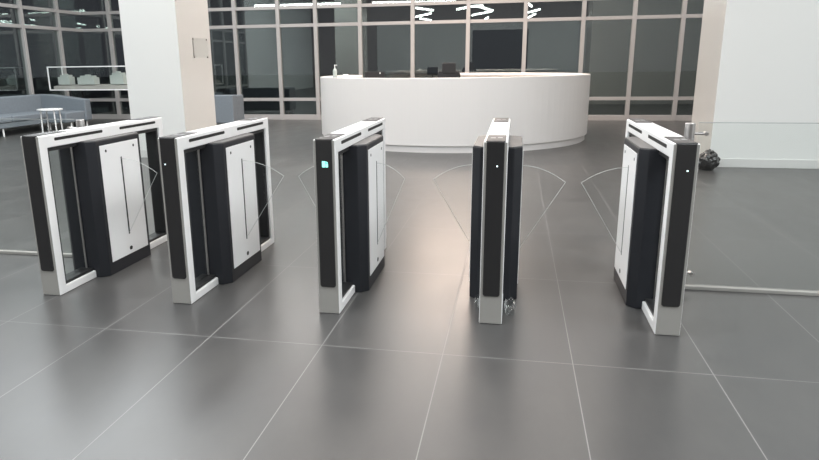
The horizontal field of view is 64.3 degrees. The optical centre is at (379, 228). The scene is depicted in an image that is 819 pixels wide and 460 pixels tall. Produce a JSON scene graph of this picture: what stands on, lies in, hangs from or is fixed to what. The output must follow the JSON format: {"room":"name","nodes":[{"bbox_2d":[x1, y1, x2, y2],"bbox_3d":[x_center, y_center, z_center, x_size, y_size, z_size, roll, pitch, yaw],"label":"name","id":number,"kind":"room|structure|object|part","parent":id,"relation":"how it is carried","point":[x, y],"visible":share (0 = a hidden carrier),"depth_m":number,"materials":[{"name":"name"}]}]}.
{"room":"lobby","nodes":[
{"label":"lobby","id":0,"kind":"room"},
{"bbox_2d":[118,0,215,149],"bbox_3d":[-3.248,-3.877,9.726,0.890,5.500,1.050,2,15,11],"label":"column","id":1,"kind":"structure","parent":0,"point":[165,80],"depth_m":9.64,"materials":[{"name":"white paint"}]},
{"bbox_2d":[140,150,147,157],"bbox_3d":[-3.215,-1.265,10.392,0.910,0.110,1.070,2,15,11],"label":"baseboard","id":2,"kind":"structure","parent":1,"relation":"attached to","point":[143,152],"depth_m":9.94,"materials":[{"name":"white"}]},
{"bbox_2d":[192,38,208,57],"bbox_3d":[-2.756,-2.795,10.062,0.021,0.297,0.486,2,15,11],"label":"wall plaque","id":3,"kind":"object","parent":1,"relation":"attached to","point":[192,38],"visible":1,"depth_m":9.85,"materials":[{"name":"clear plastic"}]},
{"bbox_2d":[0,119,818,459],"bbox_3d":[-0.089,0.246,4.930,20.500,0.200,23.600,2,15,11],"label":"floor","id":4,"kind":"structure","parent":0,"point":[108,367],"depth_m":3.27,"materials":[{"name":"grey tile"}]},
{"bbox_2d":[0,3,35,131],"bbox_3d":[-8.307,-4.923,14.089,0.140,5.500,1.244,2,15,11],"label":"window","id":5,"kind":"structure","parent":4,"relation":"on","point":[5,5],"depth_m":14.53,"materials":[{"name":"grey metal"}]},
{"bbox_2d":[13,0,59,126],"bbox_3d":[-8.058,-5.227,15.270,0.140,5.500,1.244,2,15,11],"label":"window","id":6,"kind":"structure","parent":4,"relation":"on","point":[19,11],"depth_m":15.00,"materials":[{"name":"grey metal"}]},
{"bbox_2d":[0,119,84,256],"bbox_3d":[-4.130,-0.354,5.049,4.292,1.004,0.084,2,15,11],"label":"glass railing","id":7,"kind":"object","parent":4,"relation":"on","point":[79,123],"visible":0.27,"depth_m":4.79,"materials":[{"name":"silver metal"}]},
{"bbox_3d":[-4.166,0.120,5.179,4.205,0.022,0.036,2,15,11],"label":"rail","id":8,"kind":"part","parent":7,"relation":"part of","materials":[{"name":"grey metal"}]},
{"bbox_3d":[-2.068,-0.273,4.635,0.056,1.000,0.056,2,15,11],"label":"post","id":9,"kind":"part","parent":7,"relation":"part of","materials":[{"name":"silver metal"}]},
{"bbox_2d":[0,94,91,136],"bbox_3d":[-7.742,-2.230,13.101,1.340,0.755,4.450,2,15,11],"label":"sofa","id":10,"kind":"object","parent":4,"relation":"on","point":[14,110],"visible":0.84,"depth_m":14.46,"materials":[{"name":"blue fabric"}]},
{"bbox_2d":[0,116,11,123],"bbox_3d":[-7.921,-2.167,13.034,0.620,0.130,0.832,2,15,11],"label":"seat cushion","id":11,"kind":"object","parent":10,"relation":"on","point":[3,119],"depth_m":13.22,"materials":[{"name":"blue fabric"}]},
{"bbox_2d":[0,113,39,121],"bbox_3d":[-7.752,-2.373,13.835,0.620,0.130,0.832,2,15,11],"label":"seat cushion","id":12,"kind":"object","parent":10,"relation":"on","point":[15,117],"depth_m":13.77,"materials":[{"name":"blue fabric"}]},
{"bbox_3d":[-8.291,-2.339,13.189,0.220,0.575,4.450,2,15,11],"label":"backrest","id":13,"kind":"part","parent":10,"relation":"part of","materials":[{"name":"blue fabric"}]},
{"bbox_3d":[-7.939,-2.052,13.068,0.620,0.110,4.220,2,15,11],"label":"seat","id":14,"kind":"part","parent":10,"relation":"part of","materials":[{"name":"blue fabric"}]},
{"bbox_2d":[19,110,64,118],"bbox_3d":[-7.583,-2.579,14.636,0.620,0.130,0.832,2,15,11],"label":"seat cushion","id":15,"kind":"object","parent":10,"relation":"on","point":[20,111],"depth_m":14.36,"materials":[{"name":"blue fabric"}]},
{"bbox_3d":[-7.035,-2.522,14.627,0.500,0.230,0.670,2,15,11],"label":"corner seat","id":16,"kind":"part","parent":10,"relation":"part of","materials":[{"name":"blue fabric"}]},
{"bbox_3d":[-7.247,-2.814,15.044,1.180,0.594,0.220,2,15,11],"label":"arm panel","id":17,"kind":"part","parent":10,"relation":"part of","materials":[{"name":"blue fabric"}]},
{"bbox_2d":[36,108,62,132],"bbox_3d":[-6.802,-2.228,13.510,0.490,0.525,0.490,2,15,11],"label":"side table","id":18,"kind":"object","parent":4,"relation":"on","point":[43,109],"visible":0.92,"depth_m":13.40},
{"bbox_2d":[50,0,92,118],"bbox_3d":[-7.833,-5.501,16.333,0.140,5.500,0.997,2,15,11],"label":"window","id":19,"kind":"structure","parent":4,"relation":"on","point":[54,3],"depth_m":16.11,"materials":[{"name":"grey metal"}]},
{"bbox_2d":[47,66,127,125],"bbox_3d":[-6.436,-3.115,15.259,2.482,1.371,0.522,2,15,11],"label":"display case","id":20,"kind":"object","parent":4,"relation":"on","point":[73,86],"visible":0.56,"depth_m":15.10,"materials":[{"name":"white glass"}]},
{"bbox_2d":[58,74,74,84],"bbox_3d":[-7.388,-3.538,15.372,0.300,0.246,0.200,2,15,11],"label":"model","id":21,"kind":"object","parent":20,"relation":"in","point":[65,79],"visible":1,"depth_m":15.29},
{"bbox_3d":[-6.441,-3.516,15.157,2.482,0.542,0.522,2,15,11],"label":"frame","id":22,"kind":"part","parent":20,"relation":"part of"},
{"bbox_2d":[77,74,99,84],"bbox_3d":[-6.819,-3.505,15.261,0.440,0.224,0.200,2,15,11],"label":"model","id":23,"kind":"object","parent":20,"relation":"in","point":[87,79],"visible":1,"depth_m":15.18},
{"bbox_2d":[110,71,126,83],"bbox_3d":[-6.036,-3.508,15.095,0.340,0.291,0.200,2,15,11],"label":"model","id":24,"kind":"object","parent":20,"relation":"in","point":[118,77],"visible":0.95,"depth_m":15.01},
{"bbox_2d":[20,117,166,294],"bbox_3d":[-1.750,-0.229,4.498,0.541,0.975,1.395,2,15,11],"label":"turnstile","id":25,"kind":"object","parent":4,"relation":"on","point":[101,165],"visible":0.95,"depth_m":4.25,"materials":[{"name":"white metal"},{"name":"black plastic"},{"name":"clear glass"}]},
{"bbox_3d":[-2.014,-0.140,3.848,0.088,0.813,0.012,2,15,11],"label":"glass","id":26,"kind":"part","parent":25,"relation":"part of","materials":[{"name":"black"}]},
{"bbox_3d":[-1.992,-0.567,3.878,0.096,0.007,0.274,2,15,11],"label":"reader plate","id":27,"kind":"part","parent":25,"relation":"part of","materials":[{"name":"grey"}]},
{"bbox_3d":[-1.744,-0.207,4.469,0.004,0.777,0.438,2,15,11],"label":"panel","id":28,"kind":"part","parent":25,"relation":"part of","materials":[{"name":"white metal"}]},
{"bbox_3d":[-1.771,-0.836,4.926,0.096,0.007,0.284,2,15,11],"label":"reader plate","id":29,"kind":"part","parent":25,"relation":"part of","materials":[{"name":"grey"}]},
{"bbox_2d":[81,11,117,118],"bbox_3d":[-7.351,-5.597,16.748,0.775,5.470,0.100,2,15,10],"label":"window","id":30,"kind":"structure","parent":4,"relation":"on","point":[95,116],"depth_m":17.21,"materials":[{"name":"grey metal"}]},
{"bbox_2d":[105,0,130,118],"bbox_3d":[-6.389,-5.580,16.570,1.180,5.500,0.140,2,15,10],"label":"window","id":31,"kind":"structure","parent":4,"relation":"on","point":[109,12],"depth_m":16.88,"materials":[{"name":"grey metal"}]},
{"bbox_2d":[157,117,283,303],"bbox_3d":[-1.021,-0.201,4.352,0.730,0.975,1.283,-5,15,-15],"label":"turnstile","id":32,"kind":"object","parent":4,"relation":"on","point":[216,180],"visible":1,"depth_m":4.07,"materials":[{"name":"white metal"},{"name":"black plastic"},{"name":"clear glass"}]},
{"bbox_3d":[-1.163,-0.107,3.677,0.088,0.813,0.012,2,15,11],"label":"glass","id":33,"kind":"part","parent":32,"relation":"part of","materials":[{"name":"black glass"}]},
{"bbox_3d":[-1.141,-0.534,3.707,0.096,0.007,0.274,2,15,11],"label":"reader plate","id":34,"kind":"part","parent":32,"relation":"part of","materials":[{"name":"grey metal"}]},
{"bbox_3d":[-0.892,-0.175,4.298,0.004,0.777,0.438,2,15,11],"label":"panel","id":35,"kind":"part","parent":32,"relation":"part of","materials":[{"name":"white metal"}]},
{"bbox_3d":[-0.919,-0.803,4.754,0.096,0.007,0.284,2,15,11],"label":"reader plate","id":36,"kind":"part","parent":32,"relation":"part of","materials":[{"name":"grey"}]},
{"bbox_2d":[208,8,232,28],"bbox_3d":[-4.176,-5.506,16.169,1.120,5.500,0.140,2,15,10],"label":"window","id":37,"kind":"structure","parent":4,"relation":"on","point":[209,9],"depth_m":16.15,"materials":[{"name":"grey metal"}]},
{"bbox_2d":[214,95,244,122],"bbox_3d":[-4.053,-2.728,14.951,1.900,0.715,0.880,2,15,11],"label":"sofa","id":38,"kind":"object","parent":4,"relation":"on","point":[228,108],"visible":0.35,"depth_m":14.40,"materials":[{"name":"blue fabric"}]},
{"bbox_3d":[-3.219,-2.727,14.733,0.180,0.600,0.400,2,15,11],"label":"armrest","id":39,"kind":"part","parent":38,"relation":"part of","materials":[{"name":"blue fabric"}]},
{"bbox_2d":[231,0,280,119],"bbox_3d":[-3.074,-5.469,15.970,1.120,5.500,0.140,2,15,10],"label":"window","id":40,"kind":"structure","parent":4,"relation":"on","point":[234,7],"depth_m":16.25,"materials":[{"name":"grey metal"}]},
{"bbox_2d":[275,0,316,119],"bbox_3d":[-2.056,-5.435,15.786,0.950,5.500,0.140,2,15,10],"label":"window","id":41,"kind":"structure","parent":4,"relation":"on","point":[283,116],"depth_m":16.16,"materials":[{"name":"grey metal"}]},
{"bbox_2d":[313,0,357,119],"bbox_3d":[-1.048,-5.402,15.603,1.100,5.500,0.140,2,15,10],"label":"window","id":42,"kind":"structure","parent":4,"relation":"on","point":[316,25],"depth_m":15.80,"materials":[{"name":"grey metal"}]},
{"bbox_2d":[299,117,404,313],"bbox_3d":[-0.157,-0.169,4.182,0.643,0.975,1.326,9,17,32],"label":"turnstile","id":43,"kind":"object","parent":4,"relation":"on","point":[349,166],"visible":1,"depth_m":3.83,"materials":[{"name":"white metal"},{"name":"black plastic"},{"name":"clear glass"}]},
{"bbox_3d":[-0.287,-0.073,3.501,0.088,0.813,0.012,2,15,11],"label":"glass","id":44,"kind":"part","parent":43,"relation":"part of","materials":[{"name":"black"}]},
{"bbox_3d":[-0.264,-0.500,3.530,0.096,0.007,0.274,2,15,11],"label":"reader plate","id":45,"kind":"part","parent":43,"relation":"part of","materials":[{"name":"grey"}]},
{"bbox_3d":[-0.147,-0.165,4.176,0.120,0.970,1.375,2,15,11],"label":"frame","id":46,"kind":"part","parent":43,"relation":"part of","materials":[{"name":"white metal"}]},
{"bbox_3d":[-0.043,-0.770,4.578,0.096,0.007,0.284,2,15,11],"label":"reader plate","id":47,"kind":"part","parent":43,"relation":"part of","materials":[{"name":"grey"}]},
{"bbox_3d":[-0.016,-0.141,4.122,0.004,0.777,0.438,2,15,11],"label":"panel","id":48,"kind":"part","parent":43,"relation":"part of","materials":[{"name":"white metal"}]},
{"bbox_2d":[357,0,410,77],"bbox_3d":[0.118,-5.363,15.392,1.270,5.500,0.140,2,15,10],"label":"window","id":49,"kind":"structure","parent":4,"relation":"on","point":[360,5],"depth_m":15.49,"materials":[{"name":"grey metal"}]},
{"bbox_2d":[411,0,466,77],"bbox_3d":[1.382,-5.321,15.163,1.300,5.500,0.140,2,15,10],"label":"window","id":50,"kind":"structure","parent":4,"relation":"on","point":[413,3],"depth_m":15.25,"materials":[{"name":"grey metal"}]},
{"bbox_2d":[437,63,460,77],"bbox_3d":[1.329,-2.430,12.232,0.610,1.344,0.602,2,15,11],"label":"office chair","id":51,"kind":"object","parent":4,"relation":"on","point":[448,69],"visible":0.21,"depth_m":11.82,"materials":[{"name":"black fabric"}]},
{"bbox_3d":[1.272,-2.594,11.917,0.420,0.580,0.030,2,15,11],"label":"backrest","id":52,"kind":"part","parent":51,"relation":"part of","materials":[{"name":"grey fabric"}]},
{"bbox_2d":[320,73,590,152],"bbox_3d":[1.360,-2.305,12.188,4.880,1.125,4.880,2,15,11],"label":"reception desk","id":53,"kind":"object","parent":4,"relation":"on","point":[548,110],"visible":0.87,"depth_m":10.05,"materials":[{"name":"white laminate"}]},
{"bbox_2d":[333,65,336,77],"bbox_3d":[-0.752,-2.682,11.062,0.076,0.212,0.072,2,15,11],"label":"bottle","id":54,"kind":"object","parent":53,"relation":"on","point":[334,69],"visible":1,"depth_m":11.04,"materials":[{"name":"grey plastic"}]},
{"bbox_2d":[365,72,384,77],"bbox_3d":[-0.074,-2.453,11.146,0.340,0.470,0.160,0,14,3],"label":"computer monitor","id":55,"kind":"object","parent":53,"relation":"on","point":[367,74],"visible":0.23,"depth_m":11.08,"materials":[{"name":"black plastic"}]},
{"bbox_2d":[474,295,478,307],"bbox_3d":[0.563,0.410,3.739,0.036,0.052,0.154,2,15,11],"label":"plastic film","id":56,"kind":"object","parent":4,"relation":"on","point":[477,296],"visible":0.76,"depth_m":3.72,"materials":[{"name":"clear plastic"}]},
{"bbox_2d":[465,0,523,72],"bbox_3d":[2.661,-5.278,14.932,1.300,5.500,0.140,2,15,10],"label":"window","id":57,"kind":"structure","parent":4,"relation":"on","point":[469,2],"depth_m":15.03,"materials":[{"name":"grey metal"}]},
{"bbox_2d":[433,118,565,323],"bbox_3d":[0.713,-0.133,3.998,0.713,0.975,1.297,-4,15,-13],"label":"turnstile","id":58,"kind":"object","parent":4,"relation":"on","point":[497,156],"visible":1,"depth_m":3.58,"materials":[{"name":"white metal"},{"name":"black plastic"},{"name":"clear glass"}]},
{"bbox_3d":[0.579,-0.118,4.002,0.004,0.777,0.438,2,15,11],"label":"panel","id":59,"kind":"part","parent":58,"relation":"part of","materials":[{"name":"white"}]},
{"bbox_3d":[0.583,-0.040,3.326,0.088,0.813,0.012,2,15,11],"label":"glass","id":60,"kind":"part","parent":58,"relation":"part of","materials":[{"name":"black glass"}]},
{"bbox_3d":[0.722,-0.132,4.002,0.120,0.970,1.375,2,15,11],"label":"frame","id":61,"kind":"part","parent":58,"relation":"part of","materials":[{"name":"white metal"}]},
{"bbox_3d":[0.605,-0.467,3.356,0.096,0.007,0.274,2,15,11],"label":"reader plate","id":62,"kind":"part","parent":58,"relation":"part of","materials":[{"name":"grey metal"}]},
{"bbox_3d":[0.826,-0.736,4.403,0.096,0.007,0.284,2,15,11],"label":"reader plate","id":63,"kind":"part","parent":58,"relation":"part of","materials":[{"name":"grey metal"}]},
{"bbox_3d":[0.853,-0.108,3.947,0.004,0.777,0.438,2,15,11],"label":"panel","id":64,"kind":"part","parent":58,"relation":"part of","materials":[{"name":"white metal"}]},
{"bbox_2d":[504,297,516,312],"bbox_3d":[0.739,0.426,3.668,0.074,0.052,0.222,2,15,11],"label":"plastic film","id":65,"kind":"object","parent":4,"relation":"on","point":[513,300],"visible":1,"depth_m":3.67,"materials":[{"name":"clear plastic"}]},
{"bbox_2d":[521,0,582,72],"bbox_3d":[3.929,-5.236,14.702,1.280,5.500,0.140,2,15,10],"label":"window","id":66,"kind":"structure","parent":4,"relation":"on","point":[526,19],"depth_m":14.82,"materials":[{"name":"grey metal"}]},
{"bbox_2d":[578,0,632,120],"bbox_3d":[5.095,-5.197,14.491,1.090,5.500,0.140,2,15,10],"label":"window","id":67,"kind":"structure","parent":4,"relation":"on","point":[584,2],"depth_m":14.81,"materials":[{"name":"grey metal"}]},
{"bbox_2d":[581,118,699,335],"bbox_3d":[1.463,-0.105,3.851,0.542,0.975,1.396,2,15,11],"label":"turnstile","id":68,"kind":"object","parent":4,"relation":"on","point":[660,165],"visible":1,"depth_m":3.48,"materials":[{"name":"white painted metal"},{"name":"black glass"},{"name":"clear glass"}]},
{"bbox_3d":[1.445,-0.085,3.828,0.004,0.777,0.438,2,15,11],"label":"panel","id":69,"kind":"part","parent":68,"relation":"part of","materials":[{"name":"white metal"}]},
{"bbox_3d":[1.692,-0.703,4.229,0.096,0.007,0.284,2,15,11],"label":"reader plate","id":70,"kind":"part","parent":68,"relation":"part of","materials":[{"name":"grey"}]},
{"bbox_3d":[1.588,-0.098,3.827,0.120,0.970,1.375,2,15,11],"label":"frame","id":71,"kind":"part","parent":68,"relation":"part of","materials":[{"name":"white metal"}]},
{"bbox_3d":[1.449,-0.007,3.152,0.088,0.813,0.012,2,15,11],"label":"glass","id":72,"kind":"part","parent":68,"relation":"part of","materials":[{"name":"black glass"}]},
{"bbox_3d":[1.471,-0.433,3.181,0.096,0.007,0.274,2,15,11],"label":"reader plate","id":73,"kind":"part","parent":68,"relation":"part of","materials":[{"name":"grey"}]},
{"bbox_2d":[624,0,681,120],"bbox_3d":[6.133,-5.162,14.303,1.020,5.500,0.140,2,15,10],"label":"window","id":74,"kind":"structure","parent":4,"relation":"on","point":[635,2],"depth_m":14.75,"materials":[{"name":"grey metal"}]},
{"bbox_2d":[671,0,702,120],"bbox_3d":[7.200,-5.127,14.110,1.150,5.500,0.140,2,15,10],"label":"window","id":75,"kind":"structure","parent":4,"relation":"on","point":[684,16],"depth_m":14.54,"materials":[{"name":"grey metal"}]},
{"bbox_2d":[698,149,720,170],"bbox_3d":[4.127,-0.874,8.177,0.284,0.254,0.281,-11,18,-36],"label":"plastic bag","id":76,"kind":"object","parent":4,"relation":"on","point":[709,159],"visible":0.91,"depth_m":8.10,"materials":[{"name":"black plastic"}]},
{"bbox_2d":[684,122,818,295],"bbox_3d":[3.343,-0.067,3.546,3.252,1.004,0.084,2,15,11],"label":"glass railing","id":77,"kind":"object","parent":4,"relation":"on","point":[689,131],"visible":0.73,"depth_m":3.85,"materials":[{"name":"silver metal"}]},
{"bbox_3d":[1.792,-0.124,3.858,0.056,1.000,0.056,2,15,11],"label":"post","id":78,"kind":"part","parent":77,"relation":"part of","materials":[{"name":"silver metal"}]},
{"bbox_3d":[3.392,0.411,3.658,3.165,0.022,0.036,2,15,11],"label":"rail","id":79,"kind":"part","parent":77,"relation":"part of","materials":[{"name":"grey metal"}]},
{"bbox_2d":[691,0,818,159],"bbox_3d":[6.152,-3.528,7.885,3.720,5.500,1.050,2,15,11],"label":"wall","id":80,"kind":"structure","parent":0,"point":[758,60],"depth_m":8.09,"materials":[{"name":"white paint"}]},
{"bbox_2d":[717,159,818,168],"bbox_3d":[6.185,-0.916,8.550,3.740,0.110,1.070,2,15,11],"label":"baseboard","id":81,"kind":"structure","parent":80,"relation":"attached to","point":[743,163],"depth_m":8.27,"materials":[{"name":"white"}]},
{"label":"outside","id":82,"kind":"structure","parent":0,"visible":0},
{"bbox_2d":[0,71,696,114],"bbox_3d":[-1.767,-8.641,40.307,120.000,0.200,100.000,2,15,11],"label":"ground","id":83,"kind":"structure","parent":82,"point":[657,83],"depth_m":36.00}
]}

